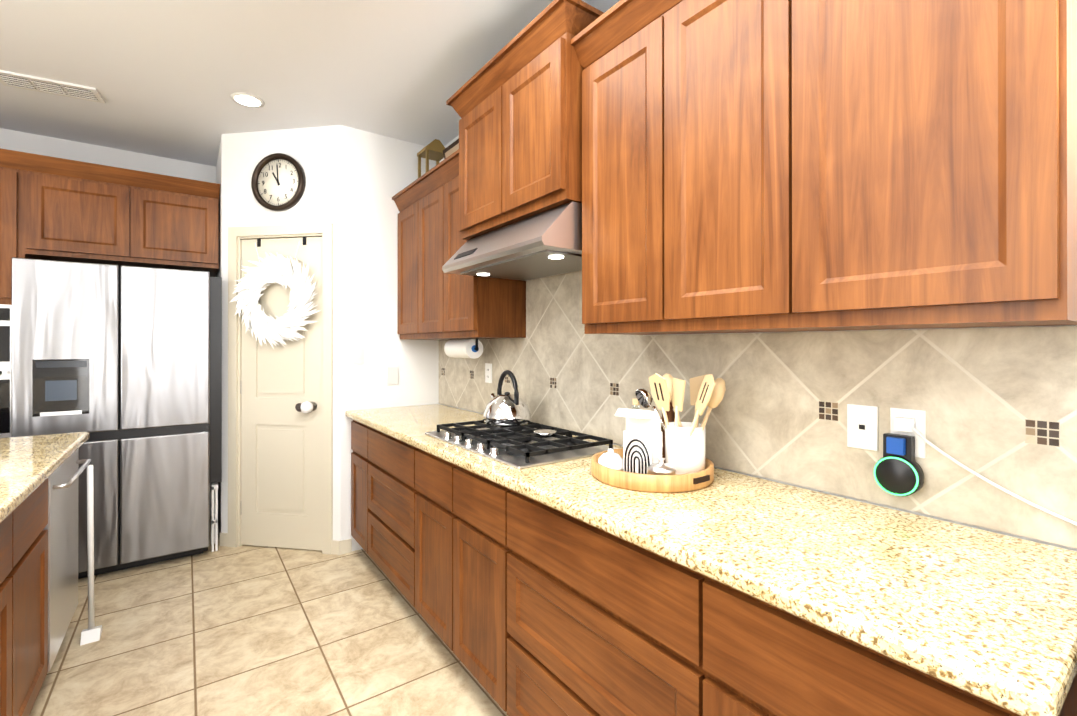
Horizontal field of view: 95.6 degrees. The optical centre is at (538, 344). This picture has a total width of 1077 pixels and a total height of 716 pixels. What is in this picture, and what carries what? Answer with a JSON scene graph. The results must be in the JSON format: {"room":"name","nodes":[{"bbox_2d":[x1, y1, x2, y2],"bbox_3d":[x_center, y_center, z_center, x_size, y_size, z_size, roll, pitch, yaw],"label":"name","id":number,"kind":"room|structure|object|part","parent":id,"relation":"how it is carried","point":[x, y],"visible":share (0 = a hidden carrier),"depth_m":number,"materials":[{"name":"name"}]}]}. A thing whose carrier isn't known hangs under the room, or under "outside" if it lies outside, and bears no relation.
{"room":"kitchen","nodes":[
{"label":"kitchen","id":0,"kind":"room"},
{"bbox_2d":[0,128,215,515],"bbox_3d":[-3.536,-0.034,3.189,4.960,2.740,0.100,0,0,-36],"label":"wall","id":1,"kind":"structure","parent":0,"point":[13,140],"depth_m":3.46,"materials":[{"name":"white paint"}]},
{"bbox_2d":[0,148,219,437],"bbox_3d":[-3.081,0.121,3.035,1.817,2.430,0.677,0,0,-36],"label":"upper cabinet","id":2,"kind":"object","parent":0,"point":[57,209],"visible":0.77,"depth_m":2.98,"materials":[{"name":"brown wood"}]},
{"bbox_2d":[216,147,219,535],"bbox_3d":[-2.329,-0.033,3.636,0.100,2.740,0.589,0,0,-36],"label":"wall","id":3,"kind":"structure","parent":0,"point":[218,182],"depth_m":3.46,"materials":[{"name":"white paint"}]},
{"bbox_2d":[29,515,507,715],"bbox_3d":[-1.194,1.380,0.030,5.060,0.100,7.960,0,0,-36],"label":"floor","id":4,"kind":"structure","parent":0,"point":[246,630],"depth_m":2.15,"materials":[{"name":"tile"}]},
{"bbox_2d":[0,448,90,715],"bbox_3d":[-1.221,0.893,0.045,1.204,0.874,4.815,0,0,-36],"label":"kitchen island","id":5,"kind":"object","parent":4,"relation":"on","point":[23,602],"depth_m":1.69,"materials":[{"name":"brown wood"}]},
{"bbox_2d":[0,432,88,522],"bbox_3d":[-1.260,0.436,0.028,1.250,0.040,4.890,0,0,-36],"label":"island countertop","id":6,"kind":"structure","parent":5,"relation":"on","point":[29,465],"depth_m":1.77,"materials":[{"name":"beige stone"}]},
{"bbox_2d":[80,465,102,645],"bbox_3d":[-2.021,0.934,2.205,0.065,0.801,0.146,0,0,-36],"label":"mop","id":7,"kind":"object","parent":4,"relation":"on","point":[91,633],"visible":1,"depth_m":2.18,"materials":[{"name":"white plastic"}]},
{"bbox_2d":[11,257,221,578],"bbox_3d":[-2.640,0.439,3.180,0.933,1.795,0.882,0,0,-36],"label":"fridge","id":8,"kind":"object","parent":4,"relation":"on","point":[119,566],"depth_m":2.84,"materials":[{"name":"silver metal"}]},
{"bbox_3d":[-2.437,0.406,2.841,0.865,1.730,0.070,0,0,-36],"label":"fridge door","id":9,"kind":"part","parent":8,"relation":"part of","materials":[{"name":"silver metal"}]},
{"bbox_3d":[-2.416,0.228,2.874,0.929,1.335,0.122,0,0,-36],"label":"fridge panel","id":10,"kind":"part","parent":8,"relation":"part of","materials":[{"name":"silver metal"}]},
{"bbox_2d":[211,482,217,551],"bbox_3d":[-2.139,1.124,3.221,0.035,0.425,0.160,0,0,-36],"label":"step stool","id":11,"kind":"object","parent":4,"relation":"on","point":[214,513],"visible":0.9,"depth_m":3.16,"materials":[{"name":"white plastic"}]},
{"bbox_2d":[351,420,362,547],"bbox_3d":[-0.851,0.899,3.170,0.622,0.874,0.385,0,0,-36],"label":"base cabinet","id":12,"kind":"object","parent":4,"relation":"on","point":[356,427],"depth_m":3.03,"materials":[{"name":"brown wood"}]},
{"bbox_2d":[363,424,410,602],"bbox_3d":[-0.529,0.898,2.724,0.622,0.874,0.715,0,0,-36],"label":"base cabinet","id":13,"kind":"object","parent":4,"relation":"on","point":[386,459],"depth_m":2.55,"materials":[{"name":"brown wood"}]},
{"bbox_2d":[411,445,446,644],"bbox_3d":[-0.204,0.897,2.273,0.622,0.874,0.397,0,0,-36],"label":"base cabinet","id":14,"kind":"object","parent":4,"relation":"on","point":[428,471],"depth_m":2.12,"materials":[{"name":"brown wood"}]},
{"bbox_2d":[447,461,498,703],"bbox_3d":[0.029,0.897,1.951,0.622,0.874,0.398,0,0,-36],"label":"base cabinet","id":15,"kind":"object","parent":4,"relation":"on","point":[472,499],"depth_m":1.80,"materials":[{"name":"brown wood"}]},
{"bbox_2d":[499,485,690,715],"bbox_3d":[0.365,0.896,1.486,0.622,0.874,0.750,0,0,-36],"label":"base cabinet","id":16,"kind":"object","parent":4,"relation":"on","point":[523,605],"depth_m":1.30,"materials":[{"name":"brown wood"}]},
{"bbox_2d":[345,404,1076,715],"bbox_3d":[-0.057,0.440,2.038,0.644,0.040,3.152,0,0,-36],"label":"countertop","id":17,"kind":"structure","parent":16,"relation":"on","point":[989,616],"depth_m":0.94,"materials":[{"name":"beige stone"}]},
{"bbox_2d":[425,420,618,468],"bbox_3d":[-0.112,0.393,2.096,0.457,0.034,0.750,0,0,-36],"label":"cooktop","id":18,"kind":"object","parent":17,"relation":"in","point":[517,437],"visible":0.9,"depth_m":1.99,"materials":[{"name":"black metal"}]},
{"bbox_2d":[483,370,530,425],"bbox_3d":[-0.161,0.249,2.376,0.234,0.254,0.265,0,0,-36],"label":"kettle","id":19,"kind":"object","parent":18,"relation":"on","point":[506,409],"visible":1,"depth_m":2.29,"materials":[{"name":"silver metal"}]},
{"bbox_2d":[533,429,556,435],"bbox_3d":[0.026,0.370,2.048,0.100,0.012,0.098,0,0,-36],"label":"spoon rest","id":20,"kind":"object","parent":18,"relation":"on","point":[544,432],"visible":1,"depth_m":2.07,"materials":[{"name":"white ceramic"}]},
{"bbox_2d":[591,448,713,492],"bbox_3d":[0.359,0.394,1.561,0.380,0.050,0.384,0,0,-36],"label":"tray","id":21,"kind":"object","parent":17,"relation":"on","point":[675,483],"visible":0.58,"depth_m":1.40,"materials":[{"name":"brown wood"}]},
{"bbox_2d":[598,448,622,470],"bbox_3d":[0.237,0.372,1.602,0.096,0.064,0.096,0,0,-36],"label":"sugar pot","id":22,"kind":"object","parent":21,"relation":"on","point":[611,458],"visible":0.85,"depth_m":1.57,"materials":[{"name":"white ceramic"}]},
{"bbox_2d":[632,399,639,409],"bbox_3d":[0.336,0.295,1.679,0.068,0.218,0.067,0,0,-36],"label":"oil bottle","id":23,"kind":"object","parent":21,"relation":"on","point":[635,403],"visible":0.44,"depth_m":1.67,"materials":[{"name":"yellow glass"}]},
{"bbox_2d":[615,408,661,473],"bbox_3d":[0.311,0.301,1.524,0.100,0.205,0.127,0,0,42],"label":"pitcher","id":24,"kind":"object","parent":21,"relation":"on","point":[642,442],"visible":0.94,"depth_m":1.51,"materials":[{"name":"white ceramic"}]},
{"bbox_2d":[647,457,675,474],"bbox_3d":[0.360,0.368,1.432,0.086,0.072,0.085,0,0,-36],"label":"sugar pot","id":25,"kind":"object","parent":21,"relation":"on","point":[661,467],"visible":0.67,"depth_m":1.41,"materials":[{"name":"white ceramic"}]},
{"bbox_2d":[661,402,674,462],"bbox_3d":[0.443,0.287,1.658,0.060,0.235,0.060,0,0,-36],"label":"pepper mill","id":26,"kind":"object","parent":21,"relation":"on","point":[671,415],"visible":0.12,"depth_m":1.64,"materials":[{"name":"brown wood"}]},
{"bbox_2d":[635,373,725,473],"bbox_3d":[0.448,0.246,1.544,0.213,0.317,0.292,0,0,-36],"label":"utensil crock","id":27,"kind":"object","parent":21,"relation":"on","point":[684,447],"visible":0.88,"depth_m":1.50,"materials":[{"name":"white ceramic"}]},
{"bbox_2d":[691,570,1076,715],"bbox_3d":[0.726,0.895,0.985,0.622,0.874,0.485,0,0,-36],"label":"base cabinet","id":28,"kind":"object","parent":4,"relation":"on","point":[750,656],"depth_m":0.85,"materials":[{"name":"brown wood"}]},
{"bbox_2d":[220,125,362,550],"bbox_3d":[-1.680,-0.034,3.234,1.063,2.740,0.100,0,0,9],"label":"wall","id":29,"kind":"structure","parent":0,"point":[329,159],"depth_m":3.16,"materials":[{"name":"white paint"}]},
{"bbox_2d":[251,153,305,211],"bbox_3d":[-1.692,-1.054,3.167,0.370,0.370,0.040,0,0,9],"label":"wall clock","id":30,"kind":"object","parent":29,"relation":"attached to","point":[278,181],"visible":1,"depth_m":3.17,"materials":[{"name":"brown metal"}]},
{"bbox_2d":[262,163,294,200],"bbox_3d":[-1.692,-1.056,3.172,0.236,0.249,0.001,0,0,9],"label":"clock numerals","id":31,"kind":"object","parent":30,"relation":"attached to","point":[267,175],"visible":1,"depth_m":3.18,"materials":[{"name":"black"}]},
{"bbox_2d":[240,237,321,550],"bbox_3d":[-1.693,0.314,3.164,0.602,2.029,0.137,0,0,9],"label":"pantry door","id":32,"kind":"structure","parent":29,"relation":"in","point":[295,529],"depth_m":3.20,"materials":[{"name":"beige paint"}]},
{"bbox_2d":[229,241,320,348],"bbox_3d":[-1.698,-0.315,3.142,0.640,0.700,0.044,0,0,9],"label":"wreath","id":33,"kind":"object","parent":32,"relation":"hanging from","point":[251,285],"visible":1,"depth_m":3.13,"materials":[{"name":"white"}]},
{"bbox_2d":[220,223,351,554],"bbox_3d":[-1.655,0.280,3.221,0.917,2.112,0.117,0,0,9],"label":"door frame","id":34,"kind":"structure","parent":29,"relation":"attached to","point":[232,536],"depth_m":3.18,"materials":[{"name":"beige paint"}]},
{"bbox_2d":[0,0,619,166],"bbox_3d":[-1.194,-1.460,0.035,5.060,0.100,7.960,0,0,-36],"label":"ceiling","id":35,"kind":"structure","parent":0,"point":[166,78],"depth_m":2.44,"materials":[{"name":"white paint"}]},
{"bbox_2d":[0,70,104,103],"bbox_3d":[-2.649,-1.396,2.648,0.420,0.017,0.170,0,0,-28],"label":"ceiling vent","id":36,"kind":"object","parent":35,"relation":"in","point":[37,84],"visible":1,"depth_m":2.63,"materials":[{"name":"white metal"}]},
{"bbox_2d":[230,92,264,107],"bbox_3d":[-1.668,-1.401,2.801,0.170,0.007,0.170,0,0,-36],"label":"recessed light","id":37,"kind":"object","parent":35,"relation":"in","point":[247,99],"visible":1,"depth_m":2.79,"materials":[{"name":"white"}]},
{"bbox_2d":[363,131,439,408],"bbox_3d":[-0.959,-0.033,3.397,0.539,2.740,0.100,0,0,-36],"label":"wall","id":38,"kind":"structure","parent":0,"point":[390,167],"depth_m":3.29,"materials":[{"name":"white paint"}]},
{"bbox_2d":[387,367,397,384],"bbox_3d":[-0.988,0.211,3.308,0.072,0.116,0.009,0,0,-36],"label":"outlet","id":39,"kind":"object","parent":38,"relation":"attached to","point":[392,372],"depth_m":3.30,"materials":[{"name":"white plastic"}]},
{"bbox_2d":[396,192,415,339],"bbox_3d":[-0.730,-0.482,3.268,0.312,0.893,0.372,0,0,-36],"label":"upper cabinet","id":40,"kind":"object","parent":38,"relation":"attached to","point":[407,208],"depth_m":3.19,"materials":[{"name":"brown wood"}]},
{"bbox_2d":[440,135,1076,551],"bbox_3d":[0.816,-0.037,1.484,0.100,2.740,7.960,0,0,-36],"label":"wall","id":41,"kind":"structure","parent":0,"point":[860,499],"depth_m":1.26,"materials":[{"name":"beige tile"}]},
{"bbox_2d":[416,176,439,339],"bbox_3d":[-0.514,-0.483,2.970,0.312,0.893,0.365,0,0,-36],"label":"upper cabinet","id":42,"kind":"object","parent":41,"relation":"attached to","point":[428,198],"depth_m":2.92,"materials":[{"name":"brown wood"}]},
{"bbox_2d":[417,139,444,177],"bbox_3d":[-0.701,-1.166,3.228,0.154,0.330,0.154,0,0,-36],"label":"lantern","id":43,"kind":"object","parent":42,"relation":"on","point":[433,149],"visible":0.29,"depth_m":3.18,"materials":[{"name":"gold metal"}]},
{"bbox_2d":[444,338,482,358],"bbox_3d":[-0.443,0.023,2.869,0.112,0.114,0.340,0,0,-36],"label":"paper towel roll","id":44,"kind":"object","parent":42,"relation":"attached to","point":[464,348],"visible":1,"depth_m":2.78,"materials":[{"name":"white paper"}]},
{"bbox_2d":[452,76,503,243],"bbox_3d":[-0.108,-0.820,2.326,0.407,0.610,0.405,0,0,-36],"label":"upper cabinet","id":45,"kind":"object","parent":41,"relation":"attached to","point":[474,162],"depth_m":2.24,"materials":[{"name":"brown wood"}]},
{"bbox_2d":[442,201,581,280],"bbox_3d":[-0.027,-0.421,2.134,0.484,0.183,0.800,0,0,-36],"label":"range hood","id":46,"kind":"object","parent":45,"relation":"attached to","point":[547,243],"visible":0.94,"depth_m":1.93,"materials":[{"name":"silver metal"}]},
{"bbox_2d":[440,168,525,339],"bbox_3d":[-0.301,-0.483,2.674,0.312,0.893,0.365,0,0,-36],"label":"upper cabinet","id":47,"kind":"object","parent":41,"relation":"attached to","point":[471,307],"depth_m":2.57,"materials":[{"name":"brown wood"}]},
{"bbox_2d":[443,138,458,158],"bbox_3d":[-0.492,-1.122,3.009,0.078,0.238,0.300,0,0,-36],"label":"frame","id":48,"kind":"object","parent":47,"relation":"on","point":[452,148],"visible":0.21,"depth_m":3.02,"materials":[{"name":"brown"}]},
{"bbox_2d":[496,16,599,226],"bbox_3d":[0.129,-0.821,1.998,0.407,0.610,0.405,0,0,-36],"label":"upper cabinet","id":49,"kind":"object","parent":41,"relation":"attached to","point":[536,89],"depth_m":1.84,"materials":[{"name":"brown wood"}]},
{"bbox_2d":[576,0,655,334],"bbox_3d":[0.394,-0.528,1.695,0.332,0.978,0.375,0,0,-36],"label":"upper cabinet","id":50,"kind":"object","parent":41,"relation":"attached to","point":[616,74],"depth_m":1.60,"materials":[{"name":"brown wood"}]},
{"bbox_2d":[656,0,779,334],"bbox_3d":[0.613,-0.528,1.391,0.332,0.978,0.375,0,0,-36],"label":"upper cabinet","id":51,"kind":"object","parent":41,"relation":"attached to","point":[731,166],"depth_m":1.31,"materials":[{"name":"brown wood"}]},
{"bbox_2d":[439,270,1076,548],"bbox_3d":[0.200,0.026,2.245,0.008,0.784,3.125,0,0,-36],"label":"tile backsplash","id":52,"kind":"structure","parent":41,"relation":"attached to","point":[998,406],"depth_m":1.36,"materials":[{"name":"beige tile"}]},
{"bbox_2d":[485,363,491,382],"bbox_3d":[-0.300,0.171,2.923,0.008,0.116,0.072,0,0,-36],"label":"outlet","id":53,"kind":"object","parent":52,"relation":"attached to","point":[488,366],"depth_m":2.92,"materials":[{"name":"white plastic"}]},
{"bbox_2d":[847,404,877,450],"bbox_3d":[0.868,0.220,1.307,0.008,0.116,0.072,0,0,-36],"label":"outlet","id":54,"kind":"object","parent":52,"relation":"attached to","point":[862,426],"depth_m":1.30,"materials":[{"name":"white plastic"}]},
{"bbox_2d":[874,408,925,495],"bbox_3d":[0.903,0.270,1.225,0.045,0.216,0.100,0,0,-36],"label":"smart speaker","id":55,"kind":"object","parent":52,"relation":"attached to","point":[898,470],"depth_m":1.21,"materials":[{"name":"black plastic"}]},
{"bbox_2d":[894,416,1076,525],"bbox_3d":[1.030,0.291,1.055,0.030,0.218,0.436,0,0,-36],"label":"cord","id":56,"kind":"object","parent":55,"relation":"attached to","point":[906,424],"visible":1,"depth_m":1.14,"materials":[{"name":"white plastic"}]},
{"bbox_2d":[780,0,1076,331],"bbox_3d":[0.852,-0.529,1.061,0.332,0.978,0.440,0,0,-36],"label":"upper cabinet","id":57,"kind":"object","parent":41,"relation":"attached to","point":[928,148],"depth_m":0.94,"materials":[{"name":"brown wood"}]}
]}

